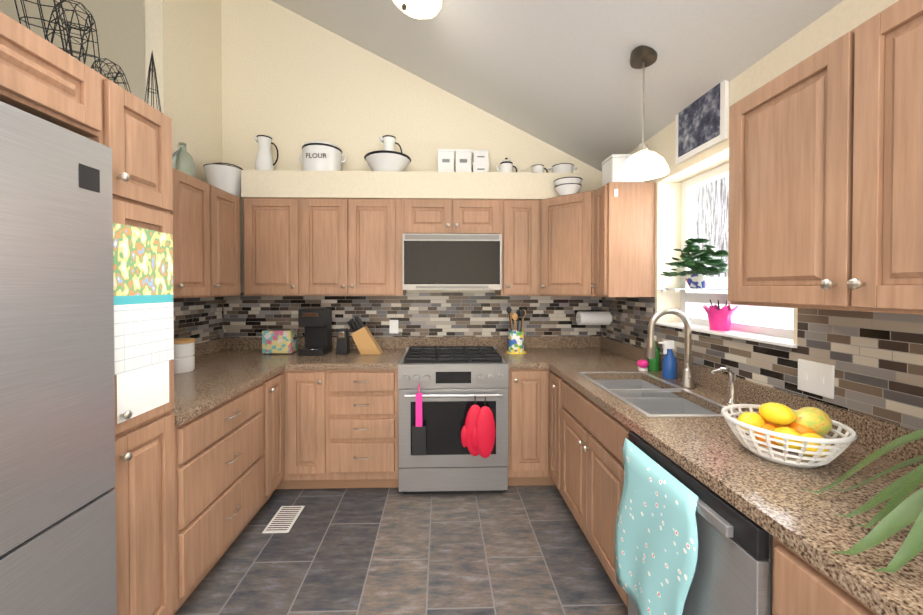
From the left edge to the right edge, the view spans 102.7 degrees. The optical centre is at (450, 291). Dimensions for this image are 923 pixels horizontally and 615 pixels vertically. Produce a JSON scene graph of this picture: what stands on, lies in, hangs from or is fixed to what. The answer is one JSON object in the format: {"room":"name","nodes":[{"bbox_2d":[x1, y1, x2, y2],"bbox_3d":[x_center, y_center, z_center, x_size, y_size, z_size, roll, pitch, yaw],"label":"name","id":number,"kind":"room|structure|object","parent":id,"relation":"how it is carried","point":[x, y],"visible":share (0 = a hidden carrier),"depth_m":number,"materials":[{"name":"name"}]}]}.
{"room":"kitchen","nodes":[
{"label":"kitchen","id":0,"kind":"room"},
{"bbox_2d":[145,0,223,337],"bbox_3d":[-1.915,-1.068,0.468,0.115,5.000,5.300,0,1,-2],"label":"wall","id":1,"kind":"structure","parent":0,"point":[183,41],"depth_m":2.72,"materials":[{"name":"beige paint"}]},
{"bbox_2d":[0,11,107,138],"bbox_3d":[-1.483,-0.595,0.907,0.767,0.205,0.531,0,1,-2],"label":"upper cabinet","id":2,"kind":"object","parent":1,"relation":"attached to","point":[43,78],"depth_m":1.02,"materials":[{"name":"brown wood"}]},
{"bbox_2d":[14,0,130,92],"bbox_3d":[-1.572,-0.985,1.594,0.160,0.524,0.990,0,1,-18],"label":"sculptures","id":3,"kind":"object","parent":2,"relation":"on","point":[67,26],"visible":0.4,"depth_m":1.48,"materials":[{"name":"grey metal"}]},
{"bbox_2d":[170,168,185,297],"bbox_3d":[-1.731,-0.334,1.930,0.327,0.750,0.422,0,1,-2],"label":"upper cabinet","id":4,"kind":"object","parent":1,"relation":"attached to","point":[179,178],"depth_m":2.14,"materials":[{"name":"brown wood"}]},
{"bbox_2d":[172,142,194,176],"bbox_3d":[-1.740,-0.838,2.396,0.130,0.245,0.128,0,1,-2],"label":"glass jug","id":5,"kind":"object","parent":4,"relation":"on","point":[182,160],"visible":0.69,"depth_m":2.36,"materials":[{"name":"green"}]},
{"bbox_2d":[174,296,225,343],"bbox_3d":[-1.903,0.206,2.295,0.002,0.380,1.617,0,1,-2],"label":"tile backsplash","id":6,"kind":"structure","parent":1,"relation":"attached to","point":[203,319],"depth_m":2.83,"materials":[{"name":"tile"}]},
{"bbox_2d":[186,174,221,297],"bbox_3d":[-1.740,-0.338,2.249,0.327,0.750,0.491,0,1,-2],"label":"upper cabinet","id":7,"kind":"object","parent":1,"relation":"attached to","point":[203,199],"depth_m":2.37,"materials":[{"name":"brown wood"}]},
{"bbox_2d":[222,190,239,295],"bbox_3d":[-1.749,-0.342,2.592,0.327,0.750,0.460,0,1,-2],"label":"upper cabinet","id":8,"kind":"object","parent":1,"relation":"attached to","point":[230,202],"depth_m":2.66,"materials":[{"name":"brown wood"}]},
{"bbox_2d":[203,163,242,197],"bbox_3d":[-1.748,-0.850,2.856,0.297,0.258,0.280,0,1,-2],"label":"bucket","id":9,"kind":"object","parent":8,"relation":"on","point":[224,177],"visible":0.75,"depth_m":2.76,"materials":[{"name":"white metal"}]},
{"bbox_2d":[0,0,601,336],"bbox_3d":[-1.782,-1.399,3.169,6.500,5.600,0.100,0,1,-2],"label":"wall","id":10,"kind":"structure","parent":0,"point":[293,83],"depth_m":3.13,"materials":[{"name":"beige paint"}]},
{"bbox_2d":[243,198,309,295],"bbox_3d":[-1.339,-0.346,2.977,0.503,0.750,0.326,0,1,-2],"label":"upper cabinet","id":11,"kind":"object","parent":10,"relation":"attached to","point":[276,230],"depth_m":2.82,"materials":[{"name":"brown wood"}]},
{"bbox_2d":[310,198,357,295],"bbox_3d":[-0.980,-0.347,2.986,0.500,0.750,0.326,0,1,-2],"label":"upper cabinet","id":12,"kind":"object","parent":10,"relation":"attached to","point":[333,221],"depth_m":2.83,"materials":[{"name":"brown wood"}]},
{"bbox_2d":[358,198,406,295],"bbox_3d":[-0.615,-0.347,2.996,0.478,0.750,0.326,0,1,-2],"label":"upper cabinet","id":13,"kind":"object","parent":10,"relation":"attached to","point":[381,222],"depth_m":2.84,"materials":[{"name":"brown wood"}]},
{"bbox_2d":[226,293,601,336],"bbox_3d":[-0.308,0.196,3.174,3.240,0.380,0.002,0,1,-2],"label":"tile backsplash","id":14,"kind":"structure","parent":10,"relation":"attached to","point":[417,314],"depth_m":3.18,"materials":[{"name":"tile"}]},
{"bbox_2d":[390,320,397,332],"bbox_3d":[-0.488,0.299,3.165,0.075,0.115,0.009,0,1,-2],"label":"electrical outlet plate","id":15,"kind":"object","parent":14,"relation":"attached to","point":[393,326],"visible":1,"depth_m":3.16,"materials":[{"name":"white plastic"}]},
{"bbox_2d":[406,199,461,233],"bbox_3d":[-0.154,-0.582,3.006,0.444,0.280,0.326,0,1,-2],"label":"upper cabinet","id":16,"kind":"object","parent":10,"relation":"attached to","point":[423,216],"depth_m":2.85,"materials":[{"name":"brown wood"}]},
{"bbox_2d":[402,234,501,289],"bbox_3d":[0.005,-0.228,2.977,0.748,0.423,0.400,0,1,-2],"label":"over-the-range microwave","id":17,"kind":"object","parent":16,"relation":"attached to","point":[451,261],"visible":1,"depth_m":2.78,"materials":[{"name":"silver metal"}]},
{"bbox_2d":[462,199,497,233],"bbox_3d":[0.165,-0.582,3.015,0.442,0.280,0.326,0,1,-2],"label":"upper cabinet","id":18,"kind":"object","parent":10,"relation":"attached to","point":[479,216],"depth_m":2.86,"materials":[{"name":"brown wood"}]},
{"bbox_2d":[495,199,529,295],"bbox_3d":[0.568,-0.347,3.005,0.364,0.750,0.374,0,1,-2],"label":"upper cabinet","id":19,"kind":"object","parent":10,"relation":"attached to","point":[513,214],"depth_m":2.87,"materials":[{"name":"brown wood"}]},
{"bbox_2d":[530,191,589,295],"bbox_3d":[0.974,-0.345,2.865,0.701,0.750,0.675,0,1,-2],"label":"upper cabinet","id":20,"kind":"object","parent":10,"relation":"attached to","point":[560,225],"depth_m":2.75,"materials":[{"name":"brown wood"}]},
{"bbox_2d":[554,177,582,195],"bbox_3d":[0.880,-0.778,2.779,0.210,0.115,0.210,0,1,-2],"label":"bowls","id":21,"kind":"object","parent":20,"relation":"on","point":[567,186],"visible":0.81,"depth_m":2.71,"materials":[{"name":"white"}]},
{"bbox_2d":[175,485,627,614],"bbox_3d":[-1.708,1.482,0.503,6.500,0.100,5.500,0,1,-2],"label":"floor","id":22,"kind":"structure","parent":0,"point":[520,550],"depth_m":1.95,"materials":[{"name":"tile"}]},
{"bbox_2d":[0,101,116,614],"bbox_3d":[-1.448,0.484,0.722,0.772,1.870,0.903,0,1,-2],"label":"fridge","id":23,"kind":"object","parent":22,"relation":"on","point":[57,485],"visible":1,"depth_m":1.00,"materials":[{"name":"silver metal"}]},
{"bbox_2d":[91,77,175,614],"bbox_3d":[-1.493,0.360,1.339,0.770,2.124,0.311,0,1,-2],"label":"tall cabinet","id":24,"kind":"object","parent":22,"relation":"on","point":[139,134],"depth_m":1.33,"materials":[{"name":"brown wood"}]},
{"bbox_2d":[144,52,160,111],"bbox_3d":[-1.775,-1.077,2.198,0.174,0.723,0.174,0,1,-2],"label":"cone","id":25,"kind":"object","parent":24,"relation":"on","point":[150,70],"visible":0.33,"depth_m":2.19,"materials":[{"name":"grey metal"}]},
{"bbox_2d":[173,378,268,614],"bbox_3d":[-1.509,0.980,1.880,0.767,0.872,0.749,0,1,-2],"label":"base cabinet","id":26,"kind":"object","parent":22,"relation":"on","point":[240,458],"depth_m":1.78,"materials":[{"name":"brown wood"}]},
{"bbox_2d":[269,372,280,497],"bbox_3d":[-1.523,0.974,2.399,0.767,0.872,0.288,0,1,-2],"label":"base cabinet","id":27,"kind":"object","parent":22,"relation":"on","point":[274,381],"depth_m":2.40,"materials":[{"name":"brown wood"}]},
{"bbox_2d":[262,506,304,532],"bbox_3d":[-1.032,1.408,2.291,0.150,0.006,0.260,0,1,-2],"label":"floor vent","id":28,"kind":"object","parent":22,"relation":"in","point":[284,519],"visible":1,"depth_m":2.28,"materials":[{"name":"white metal"}]},
{"bbox_2d":[297,370,328,488],"bbox_3d":[-0.994,0.969,2.851,0.265,0.872,0.628,0,1,-2],"label":"base cabinet","id":29,"kind":"object","parent":22,"relation":"on","point":[312,385],"depth_m":2.54,"materials":[{"name":"brown wood"}]},
{"bbox_2d":[329,369,398,487],"bbox_3d":[-0.653,0.968,2.860,0.560,0.872,0.628,0,1,-2],"label":"base cabinet","id":30,"kind":"object","parent":22,"relation":"on","point":[363,403],"depth_m":2.55,"materials":[{"name":"brown wood"}]},
{"bbox_2d":[398,346,507,493],"bbox_3d":[0.011,0.931,2.768,0.752,0.949,0.734,0,1,-2],"label":"range","id":31,"kind":"object","parent":22,"relation":"on","point":[453,416],"visible":1,"depth_m":2.51,"materials":[{"name":"metal"}]},
{"bbox_2d":[508,368,540,485],"bbox_3d":[0.544,0.968,2.863,0.309,0.872,0.688,0,1,-2],"label":"base cabinet","id":32,"kind":"object","parent":22,"relation":"on","point":[524,384],"depth_m":2.58,"materials":[{"name":"brown wood"}]},
{"bbox_2d":[172,336,922,614],"bbox_3d":[-0.257,0.564,1.381,3.244,0.315,3.597,0,1,-2],"label":"countertop","id":33,"kind":"structure","parent":32,"relation":"on","point":[689,430],"depth_m":1.32,"materials":[{"name":"stone"}]},
{"bbox_2d":[174,338,194,373],"bbox_3d":[-1.687,0.395,2.302,0.156,0.202,0.156,0,1,-2],"label":"jar","id":34,"kind":"object","parent":33,"relation":"on","point":[184,356],"visible":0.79,"depth_m":2.26,"materials":[{"name":"white ceramic"}]},
{"bbox_2d":[262,329,296,353],"bbox_3d":[-1.355,0.395,2.951,0.240,0.187,0.140,0,1,-2],"label":"toaster","id":35,"kind":"object","parent":33,"relation":"on","point":[279,341],"visible":1,"depth_m":2.88,"materials":[{"name":"multicoloured fabric"}]},
{"bbox_2d":[298,308,331,355],"bbox_3d":[-1.075,0.311,2.934,0.180,0.355,0.247,0,1,-2],"label":"coffee maker","id":36,"kind":"object","parent":33,"relation":"on","point":[316,323],"visible":1,"depth_m":2.92,"materials":[{"name":"black plastic"}]},
{"bbox_2d":[336,328,349,353],"bbox_3d":[-0.857,0.391,2.927,0.094,0.195,0.114,0,1,-2],"label":"can opener","id":37,"kind":"object","parent":33,"relation":"on","point":[343,344],"visible":1,"depth_m":2.89,"materials":[{"name":"black plastic"}]},
{"bbox_2d":[347,316,382,354],"bbox_3d":[-0.680,0.338,2.929,0.273,0.300,0.100,0,1,-2],"label":"knife block","id":38,"kind":"object","parent":33,"relation":"on","point":[365,340],"visible":1,"depth_m":2.88,"materials":[{"name":"brown wood"}]},
{"bbox_2d":[506,307,525,353],"bbox_3d":[0.525,0.302,2.971,0.161,0.372,0.160,0,1,-2],"label":"utensil crock","id":39,"kind":"object","parent":33,"relation":"on","point":[515,341],"visible":1,"depth_m":2.93,"materials":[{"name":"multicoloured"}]},
{"bbox_2d":[637,359,648,370],"bbox_3d":[1.218,0.462,2.342,0.070,0.067,0.070,0,1,-2],"label":"pink scrubber","id":40,"kind":"object","parent":33,"relation":"on","point":[643,364],"visible":1,"depth_m":2.32,"materials":[{"name":"pink plastic"}]},
{"bbox_2d":[648,335,659,371],"bbox_3d":[1.278,0.386,2.323,0.064,0.220,0.062,0,1,-2],"label":"dish soap bottle","id":41,"kind":"object","parent":33,"relation":"on","point":[654,364],"visible":0.54,"depth_m":2.30,"materials":[{"name":"green plastic"}]},
{"bbox_2d":[658,340,676,378],"bbox_3d":[1.249,0.390,2.132,0.103,0.215,0.072,0,1,-2],"label":"spray bottle","id":42,"kind":"object","parent":33,"relation":"on","point":[669,365],"visible":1,"depth_m":2.12,"materials":[{"name":"blue plastic"}]},
{"bbox_2d":[646,308,694,387],"bbox_3d":[1.159,0.292,1.936,0.253,0.415,0.088,0,1,-2],"label":"faucet","id":43,"kind":"object","parent":33,"relation":"on","point":[688,378],"visible":1,"depth_m":1.94,"materials":[{"name":"silver metal"}]},
{"bbox_2d":[711,367,738,404],"bbox_3d":[1.217,0.419,1.641,0.117,0.168,0.047,0,1,-2],"label":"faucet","id":44,"kind":"object","parent":33,"relation":"on","point":[731,400],"visible":0.92,"depth_m":1.63,"materials":[{"name":"silver metal"}]},
{"bbox_2d":[721,402,857,467],"bbox_3d":[1.035,0.427,1.151,0.314,0.163,0.314,0,1,-2],"label":"fruit basket","id":45,"kind":"object","parent":33,"relation":"on","point":[779,433],"visible":1,"depth_m":1.10,"materials":[{"name":"white ceramic"}]},
{"bbox_2d":[801,429,922,572],"bbox_3d":[0.973,0.397,0.618,0.508,0.237,0.550,0,1,33],"label":"plant","id":46,"kind":"object","parent":33,"relation":"on","point":[896,514],"visible":0.92,"depth_m":0.75,"materials":[{"name":"green plant"}]},
{"bbox_2d":[541,368,631,519],"bbox_3d":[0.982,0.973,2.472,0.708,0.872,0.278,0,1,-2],"label":"base cabinet","id":47,"kind":"object","parent":22,"relation":"on","point":[582,444],"depth_m":2.00,"materials":[{"name":"brown wood"}]},
{"bbox_2d":[772,536,877,614],"bbox_3d":[1.064,0.995,0.573,0.647,0.872,0.612,0,1,-2],"label":"base cabinet","id":48,"kind":"object","parent":22,"relation":"on","point":[798,587],"depth_m":0.77,"materials":[{"name":"brown wood"}]},
{"bbox_2d":[615,431,772,614],"bbox_3d":[1.001,0.940,1.191,0.686,0.768,0.620,0,1,-2],"label":"dishwasher","id":49,"kind":"object","parent":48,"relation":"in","point":[686,543],"visible":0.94,"depth_m":1.10,"materials":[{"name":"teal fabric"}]},
{"bbox_2d":[615,438,698,614],"bbox_3d":[0.679,0.862,1.261,0.046,0.562,0.460,0,1,-2],"label":"dish towel","id":50,"kind":"object","parent":49,"relation":"hanging from","point":[657,526],"depth_m":1.22,"materials":[{"name":"teal fabric"}]},
{"bbox_2d":[241,170,580,199],"bbox_3d":[-0.295,-0.825,3.002,2.602,0.204,0.328,0,1,-2],"label":"soffit","id":51,"kind":"structure","parent":0,"point":[388,184],"depth_m":2.84,"materials":[{"name":"beige paint"}]},
{"bbox_2d":[254,135,278,169],"bbox_3d":[-1.483,-1.088,2.966,0.197,0.323,0.139,0,1,-2],"label":"pitcher","id":52,"kind":"object","parent":51,"relation":"on","point":[264,159],"visible":0.79,"depth_m":2.92,"materials":[{"name":"white ceramic"}]},
{"bbox_2d":[299,141,345,170],"bbox_3d":[-1.036,-1.062,2.978,0.384,0.270,0.310,0,1,-2],"label":"bin","id":53,"kind":"object","parent":51,"relation":"on","point":[320,156],"visible":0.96,"depth_m":2.85,"materials":[{"name":"white metal"}]},
{"bbox_2d":[364,135,410,170],"bbox_3d":[-0.505,-1.087,2.962,0.376,0.321,0.376,0,1,-2],"label":"basin","id":54,"kind":"object","parent":51,"relation":"on","point":[388,158],"visible":0.69,"depth_m":2.86,"materials":[{"name":"white ceramic"}]},
{"bbox_2d":[438,149,488,171],"bbox_3d":[0.099,-1.033,3.010,0.411,0.212,0.131,0,1,-2],"label":"canister set","id":55,"kind":"object","parent":51,"relation":"on","point":[480,162],"visible":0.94,"depth_m":2.95,"materials":[{"name":"white ceramic"}]},
{"bbox_2d":[495,158,516,171],"bbox_3d":[0.454,-1.012,3.019,0.182,0.168,0.118,0,1,-2],"label":"coffee pot","id":56,"kind":"object","parent":51,"relation":"on","point":[506,165],"visible":0.71,"depth_m":2.98,"materials":[{"name":"white"}]},
{"bbox_2d":[532,164,547,172],"bbox_3d":[0.730,-0.978,3.027,0.134,0.100,0.098,0,1,-2],"label":"enamel mug","id":57,"kind":"object","parent":51,"relation":"on","point":[539,168],"visible":0.48,"depth_m":2.99,"materials":[{"name":"white"}]},
{"bbox_2d":[548,163,576,172],"bbox_3d":[0.918,-0.978,3.033,0.242,0.100,0.178,0,1,-2],"label":"enamel pot","id":58,"kind":"object","parent":51,"relation":"on","point":[563,168],"visible":0.69,"depth_m":2.96,"materials":[{"name":"white"}]},
{"bbox_2d":[271,0,842,171],"bbox_3d":[-1.782,-2.645,0.454,6.351,3.276,5.500,0,1,-2],"label":"ceiling","id":59,"kind":"structure","parent":0,"point":[564,76],"depth_m":2.21,"materials":[{"name":"white paint"}]},
{"bbox_2d":[392,0,441,18],"bbox_3d":[-0.221,-1.762,2.157,0.341,0.232,0.370,0,1,-2],"label":"ceiling light fixture","id":60,"kind":"object","parent":59,"relation":"attached to","point":[422,9],"visible":1,"depth_m":2.16,"materials":[{"name":"white metal"}]},
{"bbox_2d":[618,45,669,181],"bbox_3d":[0.984,-0.917,1.890,0.236,0.645,0.236,0,1,-2],"label":"pendant lamp","id":61,"kind":"object","parent":59,"relation":"hanging from","point":[643,163],"visible":0.96,"depth_m":1.87,"materials":[{"name":"white metal"}]},
{"bbox_2d":[629,0,911,429],"bbox_3d":[1.506,0.131,0.575,0.230,2.600,5.300,0,1,-2],"label":"wall","id":62,"kind":"structure","parent":0,"point":[842,18],"depth_m":1.98,"materials":[{"name":"beige paint"}]},
{"bbox_2d":[590,182,654,296],"bbox_3d":[1.142,-0.341,2.533,0.384,0.750,0.245,0,1,-2],"label":"upper cabinet","id":63,"kind":"object","parent":62,"relation":"attached to","point":[622,227],"depth_m":2.41,"materials":[{"name":"brown wood"}]},
{"bbox_2d":[614,189,617,196],"bbox_3d":[1.074,-0.644,2.398,0.023,0.048,0.012,0,1,-2],"label":"switch","id":64,"kind":"object","parent":63,"relation":"attached to","point":[615,192],"visible":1,"depth_m":2.40,"materials":[{"name":"white plastic"}]},
{"bbox_2d":[601,154,644,185],"bbox_3d":[1.168,-0.812,2.506,0.230,0.189,0.170,0,1,-2],"label":"box","id":65,"kind":"object","parent":63,"relation":"on","point":[612,164],"visible":0.52,"depth_m":2.43,"materials":[{"name":"white ceramic"}]},
{"bbox_2d":[675,80,728,163],"bbox_3d":[1.339,-0.945,1.989,0.022,0.390,0.380,0,1,-2],"label":"framed artwork","id":66,"kind":"object","parent":62,"relation":"attached to","point":[702,123],"visible":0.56,"depth_m":1.94,"materials":[{"name":"white"}]},
{"bbox_2d":[656,162,796,347],"bbox_3d":[1.451,-0.244,1.935,0.235,0.921,0.970,0,1,-2],"label":"window","id":67,"kind":"structure","parent":62,"relation":"in","point":[775,335],"depth_m":2.15,"materials":[{"name":"white"}]},
{"bbox_2d":[658,288,727,291],"bbox_3d":[1.431,-0.007,1.937,0.145,0.021,0.929,0,1,-2],"label":"shelf","id":68,"kind":"object","parent":67,"relation":"attached to","point":[665,289],"visible":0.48,"depth_m":2.10,"materials":[{"name":"white plastic"}]},
{"bbox_2d":[661,238,727,287],"bbox_3d":[1.390,-0.164,2.119,0.205,0.287,0.480,0,1,-2],"label":"plant","id":69,"kind":"object","parent":68,"relation":"on","point":[698,274],"visible":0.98,"depth_m":2.07,"materials":[{"name":"green plant"}]},
{"bbox_2d":[703,299,737,330],"bbox_3d":[1.423,0.122,1.954,0.157,0.161,0.157,0,1,-2],"label":"pot","id":70,"kind":"object","parent":67,"relation":"on","point":[719,319],"visible":1,"depth_m":1.92,"materials":[{"name":"pink plastic"}]},
{"bbox_2d":[602,297,922,430],"bbox_3d":[1.364,0.216,1.421,0.002,0.380,3.596,0,1,-2],"label":"tile backsplash","id":71,"kind":"structure","parent":62,"relation":"attached to","point":[875,359],"depth_m":1.31,"materials":[{"name":"tile"}]},
{"bbox_2d":[576,311,612,324],"bbox_3d":[1.177,0.218,3.038,0.286,0.112,0.112,0,1,-2],"label":"paper towel holder","id":72,"kind":"object","parent":71,"relation":"attached to","point":[595,318],"visible":0.98,"depth_m":2.99,"materials":[{"name":"white paper"}]},
{"bbox_2d":[798,359,834,398],"bbox_3d":[1.359,0.322,1.379,0.012,0.120,0.130,0,1,-2],"label":"switch plate","id":73,"kind":"object","parent":71,"relation":"attached to","point":[816,378],"visible":1,"depth_m":1.37,"materials":[{"name":"white plastic"}]},
{"bbox_2d":[728,51,817,308],"bbox_3d":[1.208,-0.326,1.155,0.327,0.750,0.485,0,1,-2],"label":"upper cabinet","id":74,"kind":"object","parent":62,"relation":"attached to","point":[771,223],"depth_m":1.19,"materials":[{"name":"brown wood"}]},
{"bbox_2d":[814,0,922,314],"bbox_3d":[1.219,-0.321,0.754,0.327,0.750,0.565,0,1,-2],"label":"upper cabinet","id":75,"kind":"object","parent":62,"relation":"attached to","point":[825,177],"depth_m":0.92,"materials":[{"name":"brown wood"}]},
{"label":"outside","id":76,"kind":"structure","parent":0,"visible":0},
{"bbox_2d":[695,175,793,327],"bbox_3d":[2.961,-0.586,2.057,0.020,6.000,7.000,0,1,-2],"label":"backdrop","id":77,"kind":"structure","parent":76,"point":[718,219],"depth_m":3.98,"materials":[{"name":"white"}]}
]}

